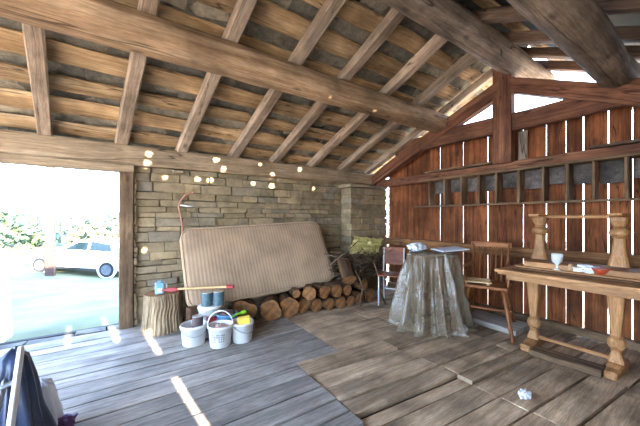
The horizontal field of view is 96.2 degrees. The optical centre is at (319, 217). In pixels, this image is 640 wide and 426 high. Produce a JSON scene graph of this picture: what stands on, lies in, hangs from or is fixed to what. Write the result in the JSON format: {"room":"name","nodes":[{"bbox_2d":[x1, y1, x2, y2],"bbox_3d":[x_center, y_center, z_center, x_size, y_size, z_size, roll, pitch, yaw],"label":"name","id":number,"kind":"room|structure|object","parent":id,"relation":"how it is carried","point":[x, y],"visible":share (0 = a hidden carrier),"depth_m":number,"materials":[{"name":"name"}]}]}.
{"room":"farm building","nodes":[
{"label":"farm building","id":0,"kind":"room"},
{"bbox_2d":[134,165,386,325],"bbox_3d":[-2.585,0.647,4.004,9.398,2.906,0.770,0,0,-34],"label":"wall","id":1,"kind":"structure","parent":0,"point":[342,212],"depth_m":4.70,"materials":[{"name":"stone"}]},
{"bbox_2d":[0,325,118,349],"bbox_3d":[-3.435,1.602,3.585,1.820,0.215,0.183,0,0,-34],"label":"trim","id":2,"kind":"structure","parent":1,"relation":"attached to","point":[99,329],"depth_m":3.65,"materials":[{"name":"wood"}]},
{"bbox_2d":[0,323,118,344],"bbox_3d":[-3.537,1.815,3.724,1.900,0.570,0.090,0,0,-34],"label":"trim","id":3,"kind":"structure","parent":1,"relation":"attached to","point":[106,326],"depth_m":3.74,"materials":[{"name":"grey wood"}]},
{"bbox_2d":[0,153,133,329],"bbox_3d":[-3.341,0.386,3.442,1.868,2.227,0.175,0,0,-34],"label":"door frame","id":4,"kind":"structure","parent":1,"relation":"in","point":[126,171],"depth_m":3.85,"materials":[{"name":"brown wood"}]},
{"bbox_2d":[172,170,182,173],"bbox_3d":[-2.112,-0.685,4.263,0.143,0.039,0.154,0,0,-34],"label":"stone","id":5,"kind":"object","parent":1,"relation":"attached to","point":[173,171],"visible":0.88,"depth_m":4.21,"materials":[{"name":"beige stone"}]},
{"bbox_2d":[0,129,372,184],"bbox_3d":[-2.681,-0.868,3.976,9.200,0.304,0.313,0,0,-34],"label":"wall plate","id":6,"kind":"object","parent":1,"relation":"on","point":[11,142],"visible":0.82,"depth_m":4.08,"materials":[{"name":"brown wood"}]},
{"bbox_2d":[371,69,639,187],"bbox_3d":[2.789,-1.324,4.169,0.250,1.871,6.188,0,0,-34],"label":"roof truss","id":7,"kind":"object","parent":6,"relation":"on","point":[578,99],"visible":0.8,"depth_m":4.09,"materials":[{"name":"brown wood"}]},
{"bbox_2d":[0,0,448,132],"bbox_3d":[-1.337,-1.645,2.716,8.620,0.326,0.363,0,0,-34],"label":"purlin","id":8,"kind":"object","parent":7,"relation":"on","point":[110,23],"visible":0.97,"depth_m":2.71,"materials":[{"name":"brown wood"}]},
{"bbox_2d":[21,23,52,135],"bbox_3d":[-2.440,-1.669,2.444,0.144,1.657,3.252,0,0,-41],"label":"rafter","id":9,"kind":"object","parent":8,"relation":"on","point":[34,37],"visible":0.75,"depth_m":2.78,"materials":[{"name":"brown wood"}]},
{"bbox_2d":[114,0,159,144],"bbox_3d":[-1.809,-1.663,2.869,0.146,1.652,3.255,0,0,-41],"label":"rafter","id":10,"kind":"object","parent":8,"relation":"on","point":[137,62],"visible":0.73,"depth_m":3.15,"materials":[{"name":"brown wood"}]},
{"bbox_2d":[175,0,257,152],"bbox_3d":[-1.198,-1.665,3.281,0.144,1.655,3.254,0,0,-41],"label":"rafter","id":11,"kind":"object","parent":8,"relation":"on","point":[242,11],"visible":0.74,"depth_m":3.36,"materials":[{"name":"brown wood"}]},
{"bbox_2d":[227,0,345,157],"bbox_3d":[-0.555,-1.665,3.714,0.144,1.644,3.259,0,0,-41],"label":"rafter","id":12,"kind":"object","parent":8,"relation":"on","point":[329,9],"visible":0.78,"depth_m":3.31,"materials":[{"name":"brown wood"}]},
{"bbox_2d":[268,8,404,162],"bbox_3d":[0.046,-1.665,4.119,0.146,1.655,3.252,0,0,-41],"label":"rafter","id":13,"kind":"object","parent":8,"relation":"on","point":[393,17],"visible":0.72,"depth_m":3.63,"materials":[{"name":"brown wood"}]},
{"bbox_2d":[306,4,471,166],"bbox_3d":[0.704,-1.666,4.563,0.143,1.652,3.254,0,0,-41],"label":"rafter","id":14,"kind":"object","parent":8,"relation":"on","point":[436,42],"visible":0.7,"depth_m":4.11,"materials":[{"name":"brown wood"}]},
{"bbox_2d":[336,28,498,170],"bbox_3d":[1.307,-1.666,4.970,0.143,1.647,3.258,0,0,-41],"label":"rafter","id":15,"kind":"object","parent":8,"relation":"on","point":[467,59],"visible":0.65,"depth_m":4.54,"materials":[{"name":"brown wood"}]},
{"bbox_2d":[361,46,520,173],"bbox_3d":[1.905,-1.665,5.372,0.149,1.651,3.256,0,0,-41],"label":"rafter","id":16,"kind":"object","parent":8,"relation":"on","point":[487,77],"visible":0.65,"depth_m":4.98,"materials":[{"name":"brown wood"}]},
{"bbox_2d":[424,162,491,173],"bbox_3d":[2.389,-0.847,4.825,0.161,0.035,1.370,0,0,-34],"label":"board","id":17,"kind":"object","parent":7,"relation":"on","point":[486,163],"visible":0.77,"depth_m":4.80,"materials":[{"name":"brown wood"}]},
{"bbox_2d":[380,0,554,79],"bbox_3d":[-0.330,-2.206,2.010,9.500,0.383,0.385,0,0,-34],"label":"ridge beam","id":18,"kind":"structure","parent":7,"relation":"on","point":[450,20],"depth_m":3.30,"materials":[{"name":"brown wood"}]},
{"bbox_2d":[471,0,639,23],"bbox_3d":[2.662,-1.669,2.190,0.149,1.632,3.204,0,0,-34],"label":"rafter","id":19,"kind":"object","parent":18,"relation":"on","point":[507,13],"visible":0.42,"depth_m":3.00,"materials":[{"name":"brown wood"}]},
{"bbox_2d":[501,26,639,43],"bbox_3d":[3.266,-1.671,2.593,0.146,1.636,3.205,0,0,-34],"label":"rafter","id":20,"kind":"object","parent":18,"relation":"on","point":[628,34],"visible":0.41,"depth_m":3.42,"materials":[{"name":"brown wood"}]},
{"bbox_2d":[520,45,639,59],"bbox_3d":[3.763,-1.669,2.929,0.147,1.643,3.203,0,0,-34],"label":"rafter","id":21,"kind":"object","parent":18,"relation":"on","point":[634,50],"visible":0.45,"depth_m":3.81,"materials":[{"name":"brown wood"}]},
{"bbox_2d":[535,60,639,72],"bbox_3d":[4.265,-1.681,3.263,0.149,1.624,3.213,0,0,-34],"label":"rafter","id":22,"kind":"object","parent":18,"relation":"on","point":[550,65],"visible":0.36,"depth_m":4.22,"materials":[{"name":"brown wood"}]},
{"bbox_2d":[518,130,527,159],"bbox_3d":[2.924,-1.040,4.139,0.028,0.420,0.121,0,0,-34],"label":"plank","id":23,"kind":"object","parent":7,"relation":"on","point":[523,135],"visible":0.9,"depth_m":4.13,"materials":[{"name":"brown wood"}]},
{"bbox_2d":[415,152,639,207],"bbox_3d":[3.154,-0.447,3.634,0.217,0.526,4.600,0,0,-34],"label":"rack","id":24,"kind":"object","parent":7,"relation":"attached to","point":[586,171],"visible":0.92,"depth_m":3.84,"materials":[{"name":"brown wood"}]},
{"bbox_2d":[506,0,639,109],"bbox_3d":[0.256,-1.632,1.141,9.500,0.375,0.372,0,0,-34],"label":"purlin","id":25,"kind":"object","parent":7,"relation":"on","point":[581,29],"visible":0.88,"depth_m":2.35,"materials":[{"name":"brown wood"}]},
{"bbox_2d":[589,138,639,148],"bbox_3d":[3.737,-0.842,2.791,0.163,0.041,1.650,0,0,-34],"label":"board","id":26,"kind":"object","parent":7,"relation":"on","point":[634,141],"visible":0.83,"depth_m":3.25,"materials":[{"name":"brown wood"}]},
{"bbox_2d":[178,191,199,231],"bbox_3d":[-1.955,-0.045,4.304,0.317,0.712,0.083,0,0,-34],"label":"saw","id":27,"kind":"object","parent":1,"relation":"hanging from","point":[192,192],"visible":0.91,"depth_m":4.26,"materials":[{"name":"metal"}]},
{"bbox_2d":[0,216,632,341],"bbox_3d":[-8.386,1.359,12.437,80.000,3.418,80.000,0,0,-34],"label":"ground","id":28,"kind":"structure","parent":0,"point":[68,300],"depth_m":7.63,"materials":[{"name":"green plant"}]},
{"bbox_2d":[0,261,12,342],"bbox_3d":[-4.563,1.140,3.605,0.881,1.089,0.450,0,0,-26],"label":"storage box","id":29,"kind":"object","parent":28,"relation":"on","point":[6,329],"visible":0.96,"depth_m":3.85,"materials":[{"name":"white paint"}]},
{"bbox_2d":[0,204,63,249],"bbox_3d":[-19.911,1.056,18.074,6.011,3.918,6.079,0,0,-34],"label":"bush","id":30,"kind":"object","parent":28,"relation":"on","point":[17,222],"visible":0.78,"depth_m":17.68,"materials":[{"name":"green plant"}]},
{"bbox_2d":[45,167,55,275],"bbox_3d":[-11.787,0.150,12.552,0.329,5.100,0.346,0,0,-34],"label":"porch post","id":31,"kind":"object","parent":28,"relation":"on","point":[50,172],"visible":0.9,"depth_m":12.44,"materials":[{"name":"white paint"}]},
{"bbox_2d":[20,237,118,277],"bbox_3d":[-11.339,1.890,14.107,5.308,1.800,2.253,0,0,0],"label":"car","id":32,"kind":"object","parent":28,"relation":"on","point":[101,255],"visible":0.59,"depth_m":13.16,"materials":[{"name":"white paint"}]},
{"bbox_2d":[59,207,118,244],"bbox_3d":[-14.974,0.980,20.010,5.111,3.565,5.140,0,0,-34],"label":"bush","id":33,"kind":"object","parent":28,"relation":"on","point":[92,227],"visible":0.38,"depth_m":18.81,"materials":[{"name":"green plant"}]},
{"bbox_2d":[386,189,388,270],"bbox_3d":[2.091,0.294,8.865,1.750,3.364,1.696,0,0,-34],"label":"bush","id":34,"kind":"object","parent":28,"relation":"on","point":[387,213],"visible":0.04,"depth_m":8.82,"materials":[{"name":"green plant"}]},
{"bbox_2d":[0,285,639,425],"bbox_3d":[-0.796,1.746,1.530,9.590,0.507,6.133,0,0,-34],"label":"floor","id":35,"kind":"structure","parent":0,"point":[354,365],"depth_m":2.71,"materials":[{"name":"wood"}]},
{"bbox_2d":[0,346,24,425],"bbox_3d":[-1.561,1.135,1.293,0.240,0.714,1.391,0,0,-41],"label":"frame","id":36,"kind":"object","parent":35,"relation":"on","point":[13,404],"visible":0.75,"depth_m":1.58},
{"bbox_2d":[0,345,56,425],"bbox_3d":[-1.871,1.140,1.758,0.400,0.715,0.414,0,0,24],"label":"bag","id":37,"kind":"object","parent":35,"relation":"on","point":[32,409],"visible":0.77,"depth_m":1.73,"materials":[{"name":"blue fabric"}]},
{"bbox_2d":[40,378,63,424],"bbox_3d":[-1.927,1.303,1.966,0.273,0.390,0.282,0,0,-1],"label":"bag","id":38,"kind":"object","parent":35,"relation":"on","point":[50,394],"visible":0.41,"depth_m":1.99,"materials":[{"name":"fabric"}]},
{"bbox_2d":[57,412,78,425],"bbox_3d":[-1.811,1.452,2.040,0.142,0.104,0.135,0,0,-34],"label":"cloth","id":39,"kind":"object","parent":35,"relation":"on","point":[67,419],"visible":0.83,"depth_m":2.02,"materials":[{"name":"purple fabric"}]},
{"bbox_2d":[140,287,184,336],"bbox_3d":[-2.122,1.244,3.899,0.541,0.512,0.544,0,0,-34],"label":"chopping block","id":40,"kind":"object","parent":35,"relation":"on","point":[163,314],"visible":0.91,"depth_m":3.71,"materials":[{"name":"brown wood"}]},
{"bbox_2d":[155,280,166,293],"bbox_3d":[-2.104,0.912,3.802,0.142,0.175,0.073,0,0,-34],"label":"jug","id":41,"kind":"object","parent":40,"relation":"on","point":[159,285],"visible":0.97,"depth_m":3.77,"materials":[{"name":"blue plastic"}]},
{"bbox_2d":[162,285,233,291],"bbox_3d":[-1.611,0.923,3.787,0.962,0.092,0.075,0,0,3],"label":"sledge axe","id":42,"kind":"object","parent":40,"relation":"on","point":[226,286],"visible":1,"depth_m":3.77,"materials":[{"name":"brown wood"}]},
{"bbox_2d":[186,305,198,320],"bbox_3d":[-1.647,1.326,3.736,0.126,0.344,0.145,0,0,39],"label":"wood block","id":43,"kind":"object","parent":35,"relation":"on","point":[191,310],"visible":0.37,"depth_m":3.68,"materials":[{"name":"brown wood"}]},
{"bbox_2d":[179,320,206,347],"bbox_3d":[-1.511,1.383,3.439,0.316,0.235,0.312,0,0,-34],"label":"bucket","id":44,"kind":"object","parent":35,"relation":"on","point":[191,337],"visible":0.9,"depth_m":3.33,"materials":[{"name":"white plastic"}]},
{"bbox_2d":[192,314,203,327],"bbox_3d":[-1.465,1.255,3.433,0.126,0.183,0.136,0,0,18],"label":"tin can","id":45,"kind":"object","parent":44,"relation":"on","point":[197,320],"visible":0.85,"depth_m":3.39,"materials":[{"name":"metal"}]},
{"bbox_2d":[197,304,222,337],"bbox_3d":[-1.416,1.308,3.708,0.316,0.384,0.312,0,0,-24],"label":"bucket","id":46,"kind":"object","parent":35,"relation":"on","point":[206,311],"visible":0.48,"depth_m":3.59,"materials":[{"name":"white plastic"}]},
{"bbox_2d":[201,291,212,306],"bbox_3d":[-1.444,1.030,3.670,0.139,0.169,0.139,0,0,-34],"label":"tin can","id":47,"kind":"object","parent":46,"relation":"on","point":[206,296],"visible":1,"depth_m":3.62,"materials":[{"name":"metal"}]},
{"bbox_2d":[213,290,223,305],"bbox_3d":[-1.308,1.027,3.701,0.135,0.174,0.135,0,0,-34],"label":"tin can","id":48,"kind":"object","parent":46,"relation":"on","point":[218,295],"visible":1,"depth_m":3.65,"materials":[{"name":"metal"}]},
{"bbox_2d":[207,310,233,348],"bbox_3d":[-1.177,1.294,3.391,0.306,0.412,0.288,0,0,-9],"label":"bucket","id":49,"kind":"object","parent":35,"relation":"on","point":[220,331],"visible":1,"depth_m":3.30,"materials":[{"name":"white plastic"}]},
{"bbox_2d":[216,309,237,336],"bbox_3d":[-1.193,1.339,3.683,0.268,0.322,0.266,0,0,-34],"label":"tub","id":50,"kind":"object","parent":35,"relation":"on","point":[223,315],"visible":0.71,"depth_m":3.61,"materials":[{"name":"blue plastic"}]},
{"bbox_2d":[232,310,246,317],"bbox_3d":[-1.040,1.228,3.667,0.202,0.056,0.060,0,0,-44],"label":"brush","id":51,"kind":"object","parent":50,"relation":"in","point":[243,311],"visible":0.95,"depth_m":3.68,"materials":[{"name":"green plastic"}]},
{"bbox_2d":[230,318,254,343],"bbox_3d":[-0.953,1.383,3.526,0.292,0.235,0.296,0,0,36],"label":"bucket","id":52,"kind":"object","parent":35,"relation":"on","point":[241,334],"visible":0.88,"depth_m":3.42,"materials":[{"name":"white plastic"}]},
{"bbox_2d":[237,315,250,324],"bbox_3d":[-0.918,1.243,3.478,0.157,0.106,0.100,0,0,-11],"label":"sponge","id":53,"kind":"object","parent":52,"relation":"on","point":[242,320],"visible":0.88,"depth_m":3.44,"materials":[{"name":"yellow"}]},
{"bbox_2d":[231,298,256,317],"bbox_3d":[-1.098,1.329,4.157,0.358,0.355,0.300,0,0,-14],"label":"log","id":54,"kind":"object","parent":35,"relation":"on","point":[248,304],"visible":0.53,"depth_m":4.03,"materials":[{"name":"brown wood"}]},
{"bbox_2d":[180,221,333,305],"bbox_3d":[-0.904,0.650,4.637,2.412,1.184,0.652,0,0,-34],"label":"mattress","id":55,"kind":"object","parent":54,"relation":"on","point":[260,260],"visible":0.86,"depth_m":4.44,"materials":[{"name":"beige fabric"}]},
{"bbox_2d":[260,294,281,320],"bbox_3d":[-0.736,1.342,4.347,0.329,0.311,0.350,0,0,-5],"label":"log","id":56,"kind":"object","parent":35,"relation":"on","point":[270,309],"visible":0.89,"depth_m":4.18,"materials":[{"name":"brown wood"}]},
{"bbox_2d":[279,292,298,317],"bbox_3d":[-0.510,1.351,4.475,0.320,0.315,0.320,0,0,-20],"label":"log","id":57,"kind":"object","parent":35,"relation":"on","point":[289,305],"visible":0.76,"depth_m":4.33,"materials":[{"name":"brown wood"}]},
{"bbox_2d":[288,287,300,297],"bbox_3d":[-0.404,1.164,4.514,0.133,0.129,0.220,0,0,-23],"label":"log","id":58,"kind":"object","parent":57,"relation":"on","point":[293,291],"visible":0.99,"depth_m":4.42,"materials":[{"name":"brown wood"}]},
{"bbox_2d":[279,291,309,312],"bbox_3d":[-0.445,1.380,4.802,0.239,0.236,0.700,0,0,-34],"label":"log","id":59,"kind":"object","parent":35,"relation":"on","point":[304,304],"visible":0.27,"depth_m":4.53,"materials":[{"name":"brown wood"}]},
{"bbox_2d":[299,290,321,311],"bbox_3d":[-0.258,1.391,4.898,0.211,0.222,0.750,0,0,-34],"label":"log","id":60,"kind":"object","parent":35,"relation":"on","point":[315,304],"visible":0.34,"depth_m":4.58,"materials":[{"name":"brown wood"}]},
{"bbox_2d":[302,284,315,299],"bbox_3d":[-0.173,1.177,4.605,0.218,0.217,0.270,0,0,-2],"label":"log","id":61,"kind":"object","parent":60,"relation":"on","point":[309,291],"visible":0.98,"depth_m":4.47,"materials":[{"name":"brown wood"}]},
{"bbox_2d":[312,282,329,298],"bbox_3d":[0.003,1.184,4.705,0.214,0.218,0.280,0,0,-34],"label":"log","id":62,"kind":"object","parent":60,"relation":"on","point":[322,291],"visible":0.85,"depth_m":4.59,"materials":[{"name":"brown wood"}]},
{"bbox_2d":[301,289,333,309],"bbox_3d":[-0.065,1.401,4.997,0.209,0.197,0.800,0,0,-34],"label":"log","id":63,"kind":"object","parent":35,"relation":"on","point":[328,303],"visible":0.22,"depth_m":4.67,"materials":[{"name":"brown wood"}]},
{"bbox_2d":[328,295,345,308],"bbox_3d":[0.125,1.402,5.077,0.218,0.215,0.800,0,0,-34],"label":"log","id":64,"kind":"object","parent":35,"relation":"on","point":[339,302],"visible":0.24,"depth_m":4.75,"materials":[{"name":"brown wood"}]},
{"bbox_2d":[323,281,341,296],"bbox_3d":[0.203,1.190,4.816,0.224,0.220,0.280,0,0,-34],"label":"log","id":65,"kind":"object","parent":64,"relation":"on","point":[335,289],"visible":0.79,"depth_m":4.71,"materials":[{"name":"brown wood"}]},
{"bbox_2d":[341,293,353,306],"bbox_3d":[0.320,1.408,5.149,0.197,0.182,0.700,0,0,-34],"label":"log","id":66,"kind":"object","parent":35,"relation":"on","point":[349,299],"visible":0.27,"depth_m":4.86,"materials":[{"name":"brown wood"}]},
{"bbox_2d":[322,279,351,294],"bbox_3d":[0.266,1.207,5.113,0.188,0.201,0.700,0,0,-34],"label":"log","id":67,"kind":"object","parent":66,"relation":"on","point":[346,288],"visible":0.4,"depth_m":4.83,"materials":[{"name":"brown wood"}]},
{"bbox_2d":[338,255,356,283],"bbox_3d":[0.453,0.901,5.015,0.242,0.484,0.506,0,0,-14],"label":"log","id":68,"kind":"object","parent":67,"relation":"on","point":[348,276],"visible":0.92,"depth_m":4.89,"materials":[{"name":"brown wood"}]},
{"bbox_2d":[349,290,363,303],"bbox_3d":[0.469,1.391,5.247,0.205,0.214,0.700,0,0,-40],"label":"log","id":69,"kind":"object","parent":35,"relation":"on","point":[357,295],"visible":0.23,"depth_m":4.98,"materials":[{"name":"brown wood"}]},
{"bbox_2d":[355,270,362,305],"bbox_3d":[0.665,1.189,4.878,0.146,0.626,0.031,0,0,-5],"label":"stick","id":70,"kind":"object","parent":35,"relation":"on","point":[355,270],"visible":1,"depth_m":4.87,"materials":[{"name":"brown wood"}]},
{"bbox_2d":[351,287,373,300],"bbox_3d":[0.690,1.388,5.390,0.227,0.237,0.650,0,0,-40],"label":"log","id":71,"kind":"object","parent":35,"relation":"on","point":[370,293],"visible":0.27,"depth_m":5.15,"materials":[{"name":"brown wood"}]},
{"bbox_2d":[339,276,367,290],"bbox_3d":[0.607,1.193,5.354,0.211,0.224,0.600,0,0,-34],"label":"log","id":72,"kind":"object","parent":71,"relation":"on","point":[357,284],"visible":0.4,"depth_m":5.12,"materials":[{"name":"brown wood"}]},
{"bbox_2d":[327,241,398,298],"bbox_3d":[0.850,0.934,5.293,1.722,0.983,0.970,0,0,-34],"label":"brushwood","id":73,"kind":"object","parent":72,"relation":"on","point":[361,268],"visible":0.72,"depth_m":5.30,"materials":[{"name":"brown wood"}]},
{"bbox_2d":[331,241,357,264],"bbox_3d":[0.446,0.602,5.017,0.661,0.376,0.048,0,0,-38],"label":"stick","id":74,"kind":"object","parent":73,"relation":"on","point":[357,241],"visible":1,"depth_m":4.97,"materials":[{"name":"wood"}]},
{"bbox_2d":[324,253,377,266],"bbox_3d":[0.555,0.738,5.040,1.074,0.298,0.054,0,0,-23],"label":"stick","id":75,"kind":"object","parent":73,"relation":"on","point":[324,253],"visible":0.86,"depth_m":5.01,"materials":[{"name":"brown wood"}]},
{"bbox_2d":[349,236,382,255],"bbox_3d":[0.891,0.544,5.492,0.710,0.421,0.172,0,0,-26],"label":"sack","id":76,"kind":"object","parent":73,"relation":"on","point":[368,244],"visible":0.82,"depth_m":5.48,"materials":[{"name":"fabric"}]},
{"bbox_2d":[373,261,386,304],"bbox_3d":[1.039,1.127,4.994,0.241,0.762,0.082,0,0,13],"label":"stick","id":77,"kind":"object","parent":35,"relation":"on","point":[383,299],"visible":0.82,"depth_m":4.97,"materials":[{"name":"brown wood"}]},
{"bbox_2d":[378,247,404,307],"bbox_3d":[1.267,1.019,5.071,0.400,0.964,0.524,0,0,24],"label":"chair","id":78,"kind":"object","parent":35,"relation":"on","point":[396,256],"visible":0.98,"depth_m":5.23,"materials":[{"name":"red wood"}]},
{"bbox_2d":[409,252,457,330],"bbox_3d":[1.549,0.998,3.963,0.540,1.005,0.360,0,0,0],"label":"table","id":79,"kind":"object","parent":35,"relation":"on","point":[419,296],"visible":1,"depth_m":3.83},
{"bbox_2d":[395,259,468,336],"bbox_3d":[1.518,0.970,3.941,1.263,1.043,0.970,0,0,0],"label":"plastic sheet","id":80,"kind":"object","parent":79,"relation":"on","point":[403,328],"visible":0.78,"depth_m":3.76,"materials":[{"name":"beige"}]},
{"bbox_2d":[407,242,427,250],"bbox_3d":[1.345,0.400,3.989,0.346,0.131,0.223,0,0,-34],"label":"bundle","id":81,"kind":"object","parent":80,"relation":"on","point":[418,246],"visible":1,"depth_m":3.92,"materials":[{"name":"blue paint"}]},
{"bbox_2d":[431,246,469,251],"bbox_3d":[1.771,0.426,3.920,0.400,0.042,0.280,0,0,-14],"label":"panel","id":82,"kind":"object","parent":80,"relation":"on","point":[454,248],"visible":1,"depth_m":3.89,"materials":[{"name":"blue paint"}]},
{"bbox_2d":[458,324,467,332],"bbox_3d":[1.879,1.450,3.763,0.110,0.109,0.115,0,0,-15],"label":"scrap","id":83,"kind":"object","parent":35,"relation":"on","point":[462,327],"visible":1,"depth_m":3.73,"materials":[{"name":"white paper"}]},
{"bbox_2d":[456,241,515,343],"bbox_3d":[2.262,0.923,3.873,0.650,1.163,0.670,0,0,38],"label":"spindle chair","id":84,"kind":"object","parent":35,"relation":"on","point":[504,287],"visible":0.79,"depth_m":3.91,"materials":[{"name":"brown wood"}]},
{"bbox_2d":[463,277,491,285],"bbox_3d":[2.151,0.863,3.938,0.340,0.035,0.310,0,0,28],"label":"book","id":85,"kind":"object","parent":84,"relation":"on","point":[469,279],"visible":0.9,"depth_m":3.88,"materials":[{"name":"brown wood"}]},
{"bbox_2d":[465,310,529,335],"bbox_3d":[2.475,1.456,4.021,0.455,0.090,0.660,0,0,-34],"label":"plank","id":86,"kind":"object","parent":35,"relation":"on","point":[486,319],"visible":0.87,"depth_m":3.94,"materials":[{"name":"grey wood"}]},
{"bbox_2d":[517,388,531,399],"bbox_3d":[1.704,1.469,2.391,0.151,0.068,0.089,0,0,-34],"label":"paper scrap","id":87,"kind":"object","parent":35,"relation":"on","point":[525,394],"visible":1,"depth_m":2.37,"materials":[{"name":"white paper"}]},
{"bbox_2d":[494,264,639,380],"bbox_3d":[2.956,1.052,2.771,0.720,0.895,2.070,0,0,-34],"label":"trestle table","id":88,"kind":"object","parent":35,"relation":"on","point":[617,293],"visible":0.92,"depth_m":2.84,"materials":[{"name":"brown wood"}]},
{"bbox_2d":[512,213,639,284],"bbox_3d":[2.994,0.278,2.839,0.540,0.645,1.760,0,0,-34],"label":"trestle table","id":89,"kind":"object","parent":88,"relation":"on","point":[620,264],"visible":1,"depth_m":2.88,"materials":[{"name":"brown wood"}]},
{"bbox_2d":[551,253,562,269],"bbox_3d":[2.563,0.473,3.103,0.104,0.170,0.104,0,0,-34],"label":"goblet","id":90,"kind":"object","parent":89,"relation":"on","point":[556,258],"visible":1,"depth_m":3.07,"materials":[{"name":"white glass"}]},
{"bbox_2d":[567,263,572,270],"bbox_3d":[2.641,0.518,3.023,0.060,0.080,0.060,0,0,-34],"label":"figurine","id":91,"kind":"object","parent":89,"relation":"on","point":[569,268],"visible":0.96,"depth_m":3.01,"materials":[{"name":"beige ceramic"}]},
{"bbox_2d":[572,264,594,273],"bbox_3d":[2.743,0.529,2.969,0.196,0.095,0.291,0,0,-34],"label":"paper","id":92,"kind":"object","parent":89,"relation":"on","point":[587,268],"visible":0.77,"depth_m":2.93,"materials":[{"name":"white paper"}]},
{"bbox_2d":[591,267,610,274],"bbox_3d":[2.770,0.528,2.833,0.140,0.060,0.140,0,0,-34],"label":"bowl","id":93,"kind":"object","parent":89,"relation":"on","point":[603,271],"visible":1,"depth_m":2.81,"materials":[{"name":"ceramic"}]},
{"bbox_2d":[530,345,605,378],"bbox_3d":[2.518,1.454,2.941,0.209,0.078,0.560,0,0,-36],"label":"plank","id":94,"kind":"object","parent":35,"relation":"on","point":[594,369],"visible":0.98,"depth_m":2.88,"materials":[{"name":"brown wood"}]},
{"bbox_2d":[0,0,639,173],"bbox_3d":[0.088,-1.720,2.261,10.274,1.899,7.336,0,0,-34],"label":"ceiling","id":95,"kind":"structure","parent":0,"point":[194,8],"depth_m":3.56,"materials":[{"name":"wood"}]},
{"bbox_2d":[0,112,382,172],"bbox_3d":[-2.002,-1.119,4.355,8.750,0.156,0.230,0,0,-34],"label":"board","id":96,"kind":"object","parent":95,"relation":"attached to","point":[6,119],"visible":0.69,"depth_m":4.06,"materials":[{"name":"brown wood"}]},
{"bbox_2d":[0,61,394,149],"bbox_3d":[-1.633,-1.450,3.808,8.750,0.142,0.215,0,0,-34],"label":"board","id":97,"kind":"object","parent":95,"relation":"attached to","point":[8,71],"visible":0.67,"depth_m":3.53,"materials":[{"name":"brown wood"}]},
{"bbox_2d":[0,87,395,162],"bbox_3d":[-1.813,-1.291,4.075,8.750,0.162,0.254,0,0,-34],"label":"board","id":98,"kind":"object","parent":95,"relation":"attached to","point":[10,97],"visible":0.66,"depth_m":3.79,"materials":[{"name":"brown wood"}]},
{"bbox_2d":[0,26,421,140],"bbox_3d":[-1.453,-1.610,3.542,8.750,0.167,0.242,0,0,-34],"label":"board","id":99,"kind":"object","parent":95,"relation":"attached to","point":[11,40],"visible":0.65,"depth_m":3.29,"materials":[{"name":"brown wood"}]},
{"bbox_2d":[112,47,428,131],"bbox_3d":[-1.272,-1.772,3.272,8.751,0.167,0.250,0,0,-34],"label":"board","id":100,"kind":"object","parent":95,"relation":"attached to","point":[112,47],"visible":0.06,"depth_m":3.64,"materials":[{"name":"brown wood"}]},
{"bbox_2d":[112,0,453,115],"bbox_3d":[-1.097,-1.932,3.013,8.751,0.150,0.225,0,0,-34],"label":"board","id":101,"kind":"object","parent":95,"relation":"attached to","point":[165,12],"visible":0.34,"depth_m":3.24,"materials":[{"name":"brown wood"}]},
{"bbox_2d":[195,0,475,105],"bbox_3d":[-0.905,-2.095,2.728,8.750,0.177,0.261,0,0,-34],"label":"board","id":102,"kind":"object","parent":95,"relation":"attached to","point":[266,13],"visible":0.66,"depth_m":3.40,"materials":[{"name":"brown wood"}]},
{"bbox_2d":[302,0,492,89],"bbox_3d":[-0.710,-2.267,2.440,8.750,0.143,0.234,0,0,-34],"label":"board","id":103,"kind":"object","parent":95,"relation":"attached to","point":[353,12],"visible":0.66,"depth_m":3.55,"materials":[{"name":"brown wood"}]},
{"bbox_2d":[472,0,564,60],"bbox_3d":[0.041,-2.437,1.997,9.500,0.144,0.216,0,0,-34],"label":"board","id":104,"kind":"object","parent":95,"relation":"attached to","point":[512,26],"visible":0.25,"depth_m":3.57,"materials":[{"name":"brown wood"}]},
{"bbox_2d":[385,107,639,351],"bbox_3d":[3.018,0.032,4.080,0.148,2.963,5.490,0,0,-34],"label":"wall","id":105,"kind":"structure","parent":0,"point":[434,227],"depth_m":4.16,"materials":[{"name":"red wood"}]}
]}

